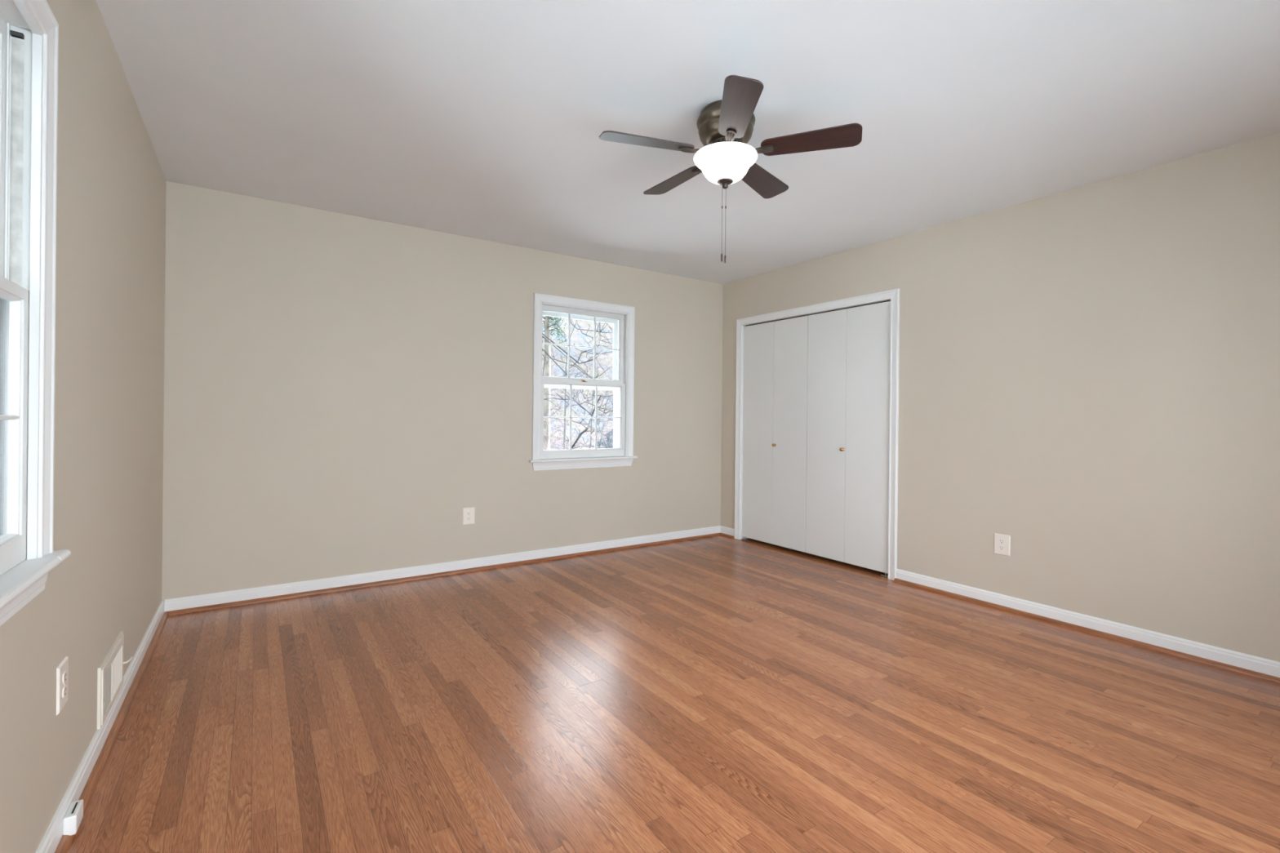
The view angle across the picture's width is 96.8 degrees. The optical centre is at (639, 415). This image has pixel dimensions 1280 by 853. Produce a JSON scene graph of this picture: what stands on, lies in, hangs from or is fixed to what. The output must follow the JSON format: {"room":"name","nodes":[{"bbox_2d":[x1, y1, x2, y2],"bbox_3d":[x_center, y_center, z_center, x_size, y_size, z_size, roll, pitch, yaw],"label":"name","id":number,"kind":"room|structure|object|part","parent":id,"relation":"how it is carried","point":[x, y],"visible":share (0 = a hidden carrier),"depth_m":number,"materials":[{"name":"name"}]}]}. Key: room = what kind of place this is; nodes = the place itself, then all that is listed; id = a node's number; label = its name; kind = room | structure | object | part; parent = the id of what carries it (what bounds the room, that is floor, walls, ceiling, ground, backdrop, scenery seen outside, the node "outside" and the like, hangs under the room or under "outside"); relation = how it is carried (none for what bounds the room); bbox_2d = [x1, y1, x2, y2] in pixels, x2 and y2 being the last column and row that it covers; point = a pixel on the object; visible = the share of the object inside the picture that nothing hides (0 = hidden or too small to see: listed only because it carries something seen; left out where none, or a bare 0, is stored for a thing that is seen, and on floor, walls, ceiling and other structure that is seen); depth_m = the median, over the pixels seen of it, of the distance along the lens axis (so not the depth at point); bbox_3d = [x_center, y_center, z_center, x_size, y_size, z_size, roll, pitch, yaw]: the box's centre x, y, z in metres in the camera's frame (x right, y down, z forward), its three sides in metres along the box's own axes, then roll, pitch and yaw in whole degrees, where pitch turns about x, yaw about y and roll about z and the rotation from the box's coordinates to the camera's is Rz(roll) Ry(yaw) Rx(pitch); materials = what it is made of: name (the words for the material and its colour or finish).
{"room":"empty bedroom","nodes":[
{"label":"empty bedroom","id":0,"kind":"room"},
{"bbox_2d":[0,0,166,852],"bbox_3d":[-1.370,-0.087,1.120,0.160,2.540,4.892,1,0,-34],"label":"wall","id":1,"kind":"structure","parent":0,"point":[111,219],"depth_m":1.78,"materials":[{"name":"beige paint"}]},
{"bbox_2d":[0,0,71,626],"bbox_3d":[-1.249,-0.269,0.958,0.235,1.388,0.994,1,0,-34],"label":"window","id":2,"kind":"structure","parent":1,"relation":"in","point":[29,59],"depth_m":1.32,"materials":[{"name":"white paint"}]},
{"bbox_3d":[-1.244,-0.588,0.959,0.035,0.619,0.808,1,0,-34],"label":"sash","id":3,"kind":"part","parent":2,"relation":"part of","materials":[{"name":"white paint"}]},
{"bbox_3d":[-1.221,0.006,0.979,0.003,0.531,0.730,1,0,-34],"label":"glass","id":4,"kind":"part","parent":2,"relation":"part of","materials":[{"name":"clear glass"}]},
{"bbox_3d":[-1.217,0.023,0.982,0.035,0.626,0.808,1,0,-34],"label":"sash","id":5,"kind":"part","parent":2,"relation":"part of","materials":[{"name":"white paint"}]},
{"bbox_3d":[-1.181,-0.312,1.004,0.019,1.300,0.939,1,0,-34],"label":"casing","id":6,"kind":"part","parent":2,"relation":"part of","materials":[{"name":"white paint"}]},
{"bbox_2d":[56,656,68,715],"bbox_3d":[-1.555,0.725,1.531,0.009,0.125,0.090,1,0,-34],"label":"wall outlet","id":7,"kind":"object","parent":1,"relation":"attached to","point":[62,670],"visible":1,"depth_m":1.52,"materials":[{"name":"beige plastic"}]},
{"bbox_2d":[62,685,66,697],"bbox_3d":[-1.553,0.744,1.532,0.003,0.027,0.034,1,0,-34],"label":"receptacle","id":8,"kind":"object","parent":7,"relation":"attached to","point":[64,687],"depth_m":1.53,"materials":[{"name":"beige plastic"}]},
{"bbox_2d":[62,671,66,683],"bbox_3d":[-1.553,0.705,1.532,0.003,0.027,0.034,1,0,-34],"label":"receptacle","id":9,"kind":"object","parent":7,"relation":"attached to","point":[64,673],"depth_m":1.53,"materials":[{"name":"beige plastic"}]},
{"bbox_2d":[62,799,83,835],"bbox_3d":[-1.540,1.093,1.543,0.026,0.053,0.080,1,0,-34],"label":"box","id":10,"kind":"object","parent":1,"relation":"attached to","point":[73,816],"visible":1,"depth_m":1.52,"materials":[{"name":"white plastic"}]},
{"bbox_2d":[35,600,168,852],"bbox_3d":[-1.302,1.091,1.174,0.034,0.085,4.892,1,0,-34],"label":"baseboard","id":11,"kind":"structure","parent":1,"relation":"attached to","point":[82,785],"depth_m":1.87,"materials":[{"name":"white paint"}]},
{"bbox_2d":[97,631,133,729],"bbox_3d":[-1.897,0.939,2.057,0.036,0.205,0.397,1,0,-34],"label":"air vent","id":12,"kind":"object","parent":1,"relation":"in","point":[110,670],"visible":1,"depth_m":2.00,"materials":[{"name":"white metal"}]},
{"bbox_2d":[161,181,723,603],"bbox_3d":[-0.992,-0.084,4.426,4.494,2.540,0.160,1,0,-34],"label":"wall","id":13,"kind":"structure","parent":0,"point":[339,388],"depth_m":3.81,"materials":[{"name":"beige paint"}]},
{"bbox_2d":[164,525,720,615],"bbox_3d":[-0.941,1.095,4.351,4.168,0.085,0.034,1,0,-34],"label":"baseboard","id":14,"kind":"structure","parent":13,"relation":"attached to","point":[178,606],"depth_m":3.90,"materials":[{"name":"white paint"}]},
{"bbox_2d":[462,506,475,524],"bbox_3d":[-1.252,0.733,4.154,0.090,0.125,0.009,1,0,-34],"label":"wall outlet","id":15,"kind":"object","parent":13,"relation":"attached to","point":[468,513],"visible":1,"depth_m":4.15,"materials":[{"name":"beige plastic"}]},
{"bbox_2d":[528,293,637,471],"bbox_3d":[-0.490,-0.261,4.755,0.994,1.388,0.235,1,0,-34],"label":"window","id":16,"kind":"structure","parent":13,"relation":"in","point":[622,317],"depth_m":4.76,"materials":[{"name":"white paint"}]},
{"bbox_3d":[-0.520,-0.268,4.800,0.810,1.245,0.033,1,0,-34],"label":"storm frame","id":17,"kind":"part","parent":16,"relation":"part of","materials":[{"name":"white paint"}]},
{"bbox_3d":[-0.485,-0.580,4.753,0.808,0.619,0.035,1,0,-34],"label":"sash","id":18,"kind":"part","parent":16,"relation":"part of","materials":[{"name":"white paint"}]},
{"bbox_3d":[-0.469,0.031,4.720,0.808,0.626,0.035,1,0,-34],"label":"sash","id":19,"kind":"part","parent":16,"relation":"part of","materials":[{"name":"white paint"}]},
{"bbox_2d":[67,535,1279,852],"bbox_3d":[0.681,1.179,2.517,5.144,0.050,5.212,1,0,-34],"label":"floor","id":20,"kind":"structure","parent":0,"point":[717,694],"depth_m":2.10,"materials":[{"name":"brown wood"}]},
{"bbox_2d":[96,0,1279,284],"bbox_3d":[0.707,-1.326,2.517,5.144,0.080,5.212,1,0,-34],"label":"ceiling","id":21,"kind":"structure","parent":0,"point":[479,119],"depth_m":2.34,"materials":[{"name":"paint"}]},
{"bbox_2d":[599,75,862,262],"bbox_3d":[0.324,-0.970,2.403,1.004,0.640,1.052,1,0,-16],"label":"ceiling fan","id":22,"kind":"object","parent":21,"relation":"hanging from","point":[725,126],"visible":1,"depth_m":2.32,"materials":[{"name":"brown wood"}]},
{"bbox_3d":[0.032,-1.118,2.316,0.392,0.006,0.133,1,12,-16],"label":"blade","id":23,"kind":"part","parent":22,"relation":"part of","materials":[{"name":"brown wood"}]},
{"bbox_3d":[0.168,-1.117,2.699,0.133,0.006,0.392,-14,8,-34],"label":"blade","id":24,"kind":"part","parent":22,"relation":"part of","materials":[{"name":"brown wood"}]},
{"bbox_3d":[0.349,-0.844,2.414,0.005,0.312,0.005,1,0,-34],"label":"pull chain","id":25,"kind":"part","parent":22,"relation":"part of","materials":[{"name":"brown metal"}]},
{"bbox_3d":[0.364,-0.841,2.414,0.005,0.318,0.005,1,0,-34],"label":"pull chain","id":26,"kind":"part","parent":22,"relation":"part of","materials":[{"name":"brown metal"}]},
{"bbox_3d":[0.363,-1.052,2.414,0.269,0.106,0.269,1,0,-34],"label":"lamp shade","id":27,"kind":"part","parent":22,"relation":"part of","materials":[{"name":"white glass"}]},
{"bbox_3d":[0.354,-1.115,2.068,0.133,0.006,0.392,13,0,2],"label":"blade","id":28,"kind":"part","parent":22,"relation":"part of","materials":[{"name":"brown wood"}]},
{"bbox_3d":[0.574,-1.112,2.688,0.133,0.006,0.392,-14,-9,37],"label":"blade","id":29,"kind":"part","parent":22,"relation":"part of","materials":[{"name":"brown wood"}]},
{"bbox_3d":[0.689,-1.111,2.298,0.392,0.006,0.133,1,-12,20],"label":"blade","id":30,"kind":"part","parent":22,"relation":"part of","materials":[{"name":"brown wood"}]},
{"bbox_2d":[720,132,1279,662],"bbox_3d":[2.219,-0.050,3.550,0.120,2.540,4.892,1,0,-34],"label":"wall","id":31,"kind":"structure","parent":0,"point":[1089,375],"depth_m":3.05,"materials":[{"name":"beige paint"}]},
{"bbox_2d":[742,315,808,552],"bbox_3d":[1.171,0.162,5.007,0.062,1.993,0.740,1,0,-34],"label":"door","id":32,"kind":"structure","parent":31,"relation":"in","point":[775,353],"depth_m":4.98,"materials":[{"name":"white paint"}]},
{"bbox_3d":[1.080,0.146,5.170,0.030,1.963,0.369,1,0,-34],"label":"panel","id":33,"kind":"part","parent":32,"relation":"part of","materials":[{"name":"white paint"}]},
{"bbox_3d":[1.288,0.149,4.862,0.030,1.963,0.369,1,0,-34],"label":"panel","id":34,"kind":"part","parent":32,"relation":"part of","materials":[{"name":"white paint"}]},
{"bbox_2d":[733,288,899,580],"bbox_3d":[1.413,0.127,4.721,0.139,2.068,1.632,1,0,-34],"label":"trim","id":35,"kind":"structure","parent":31,"relation":"attached to","point":[892,295],"depth_m":4.22,"materials":[{"name":"white paint"}]},
{"bbox_2d":[805,301,890,577],"bbox_3d":[1.589,0.167,4.391,0.062,1.993,0.740,1,0,-34],"label":"door","id":36,"kind":"structure","parent":31,"relation":"in","point":[848,371],"depth_m":4.36,"materials":[{"name":"white paint"}]},
{"bbox_3d":[1.498,0.151,4.553,0.030,1.963,0.369,1,0,-34],"label":"panel","id":37,"kind":"part","parent":36,"relation":"part of","materials":[{"name":"white paint"}]},
{"bbox_3d":[1.706,0.153,4.246,0.030,1.963,0.369,1,0,-34],"label":"panel","id":38,"kind":"part","parent":36,"relation":"part of","materials":[{"name":"white paint"}]},
{"bbox_2d":[720,525,1279,684],"bbox_3d":[2.143,1.127,3.506,0.034,0.085,4.892,1,0,-34],"label":"baseboard","id":39,"kind":"structure","parent":31,"relation":"attached to","point":[1234,661],"depth_m":3.02,"materials":[{"name":"white paint"}]},
{"bbox_3d":[0.828,1.145,5.437,0.020,0.020,0.193,1,0,-34],"label":"shoe molding","id":40,"kind":"part","parent":39,"relation":"part of","materials":[{"name":"brown wood"}]},
{"bbox_3d":[2.652,1.164,2.742,0.020,0.020,3.053,1,0,-34],"label":"shoe molding","id":41,"kind":"part","parent":39,"relation":"part of","materials":[{"name":"brown wood"}]},
{"bbox_2d":[994,533,1010,556],"bbox_3d":[2.200,0.782,3.451,0.009,0.125,0.090,1,0,-34],"label":"wall outlet","id":42,"kind":"object","parent":31,"relation":"attached to","point":[1002,542],"visible":1,"depth_m":3.45,"materials":[{"name":"beige plastic"}]},
{"bbox_2d":[998,545,1004,550],"bbox_3d":[2.197,0.802,3.450,0.003,0.027,0.034,1,0,-34],"label":"receptacle","id":43,"kind":"object","parent":42,"relation":"attached to","point":[1000,547],"depth_m":3.45,"materials":[{"name":"beige plastic"}]},
{"bbox_2d":[998,538,1004,543],"bbox_3d":[2.198,0.763,3.450,0.003,0.027,0.034,1,0,-34],"label":"receptacle","id":44,"kind":"object","parent":42,"relation":"attached to","point":[1000,540],"depth_m":3.45,"materials":[{"name":"beige plastic"}]},
{"label":"outside","id":45,"kind":"structure","parent":0,"visible":0},
{"label":"ground","id":46,"kind":"structure","parent":45,"visible":0},
{"bbox_2d":[542,315,568,449],"bbox_3d":[-2.590,-0.728,15.555,1.808,9.504,1.697,1,0,-34],"label":"evergreen tree","id":47,"kind":"object","parent":46,"relation":"on","point":[547,321],"visible":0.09,"depth_m":15.45,"materials":[{"name":"green plant"}]},
{"bbox_2d":[542,351,583,422],"bbox_3d":[-6.600,-0.701,36.990,8.207,9.377,6.282,1,0,19],"label":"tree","id":48,"kind":"object","parent":46,"relation":"on","point":[562,351],"visible":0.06,"depth_m":37.73,"materials":[{"name":"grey plant"}]},
{"bbox_2d":[542,335,612,448],"bbox_3d":[-3.878,-0.417,31.935,8.530,8.866,5.162,1,0,4],"label":"bare tree","id":49,"kind":"object","parent":46,"relation":"on","point":[593,407],"visible":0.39,"depth_m":32.25,"materials":[{"name":"plant"}]},
{"bbox_2d":[542,318,617,448],"bbox_3d":[-2.005,-2.274,9.222,4.681,12.632,2.360,1,0,-34],"label":"bare tree","id":50,"kind":"object","parent":46,"relation":"on","point":[599,329],"visible":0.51,"depth_m":10.20,"materials":[{"name":"brown plant"}]},
{"bbox_2d":[542,319,617,449],"bbox_3d":[-1.782,-2.390,20.430,7.196,12.850,8.311,1,0,14],"label":"bare tree","id":51,"kind":"object","parent":46,"relation":"on","point":[566,360],"visible":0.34,"depth_m":19.81,"materials":[{"name":"plant"}]},
{"bbox_2d":[543,362,617,449],"bbox_3d":[-0.273,1.307,12.308,4.564,5.489,4.882,1,0,32],"label":"blossoming tree","id":52,"kind":"object","parent":46,"relation":"on","point":[545,435],"visible":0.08,"depth_m":11.95,"materials":[{"name":"white plant"}]},
{"bbox_2d":[550,319,617,448],"bbox_3d":[-0.004,-1.728,27.332,8.586,11.581,7.468,1,0,1],"label":"bare tree","id":53,"kind":"object","parent":46,"relation":"on","point":[571,319],"visible":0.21,"depth_m":26.21,"materials":[{"name":"plant"}]},
{"bbox_2d":[596,425,617,448],"bbox_3d":[3.466,2.183,39.798,8.000,6.200,10.800,1,0,36],"label":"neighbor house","id":54,"kind":"structure","parent":46,"relation":"on","point":[611,432],"depth_m":37.13,"materials":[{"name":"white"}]},
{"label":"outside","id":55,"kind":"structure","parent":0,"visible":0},
{"bbox_2d":[542,315,617,449],"bbox_3d":[-16.436,-7.760,60.069,150.000,23.872,42.000,1,0,-34],"label":"hillside","id":56,"kind":"structure","parent":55,"point":[575,335],"depth_m":62.13,"materials":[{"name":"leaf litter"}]}
]}

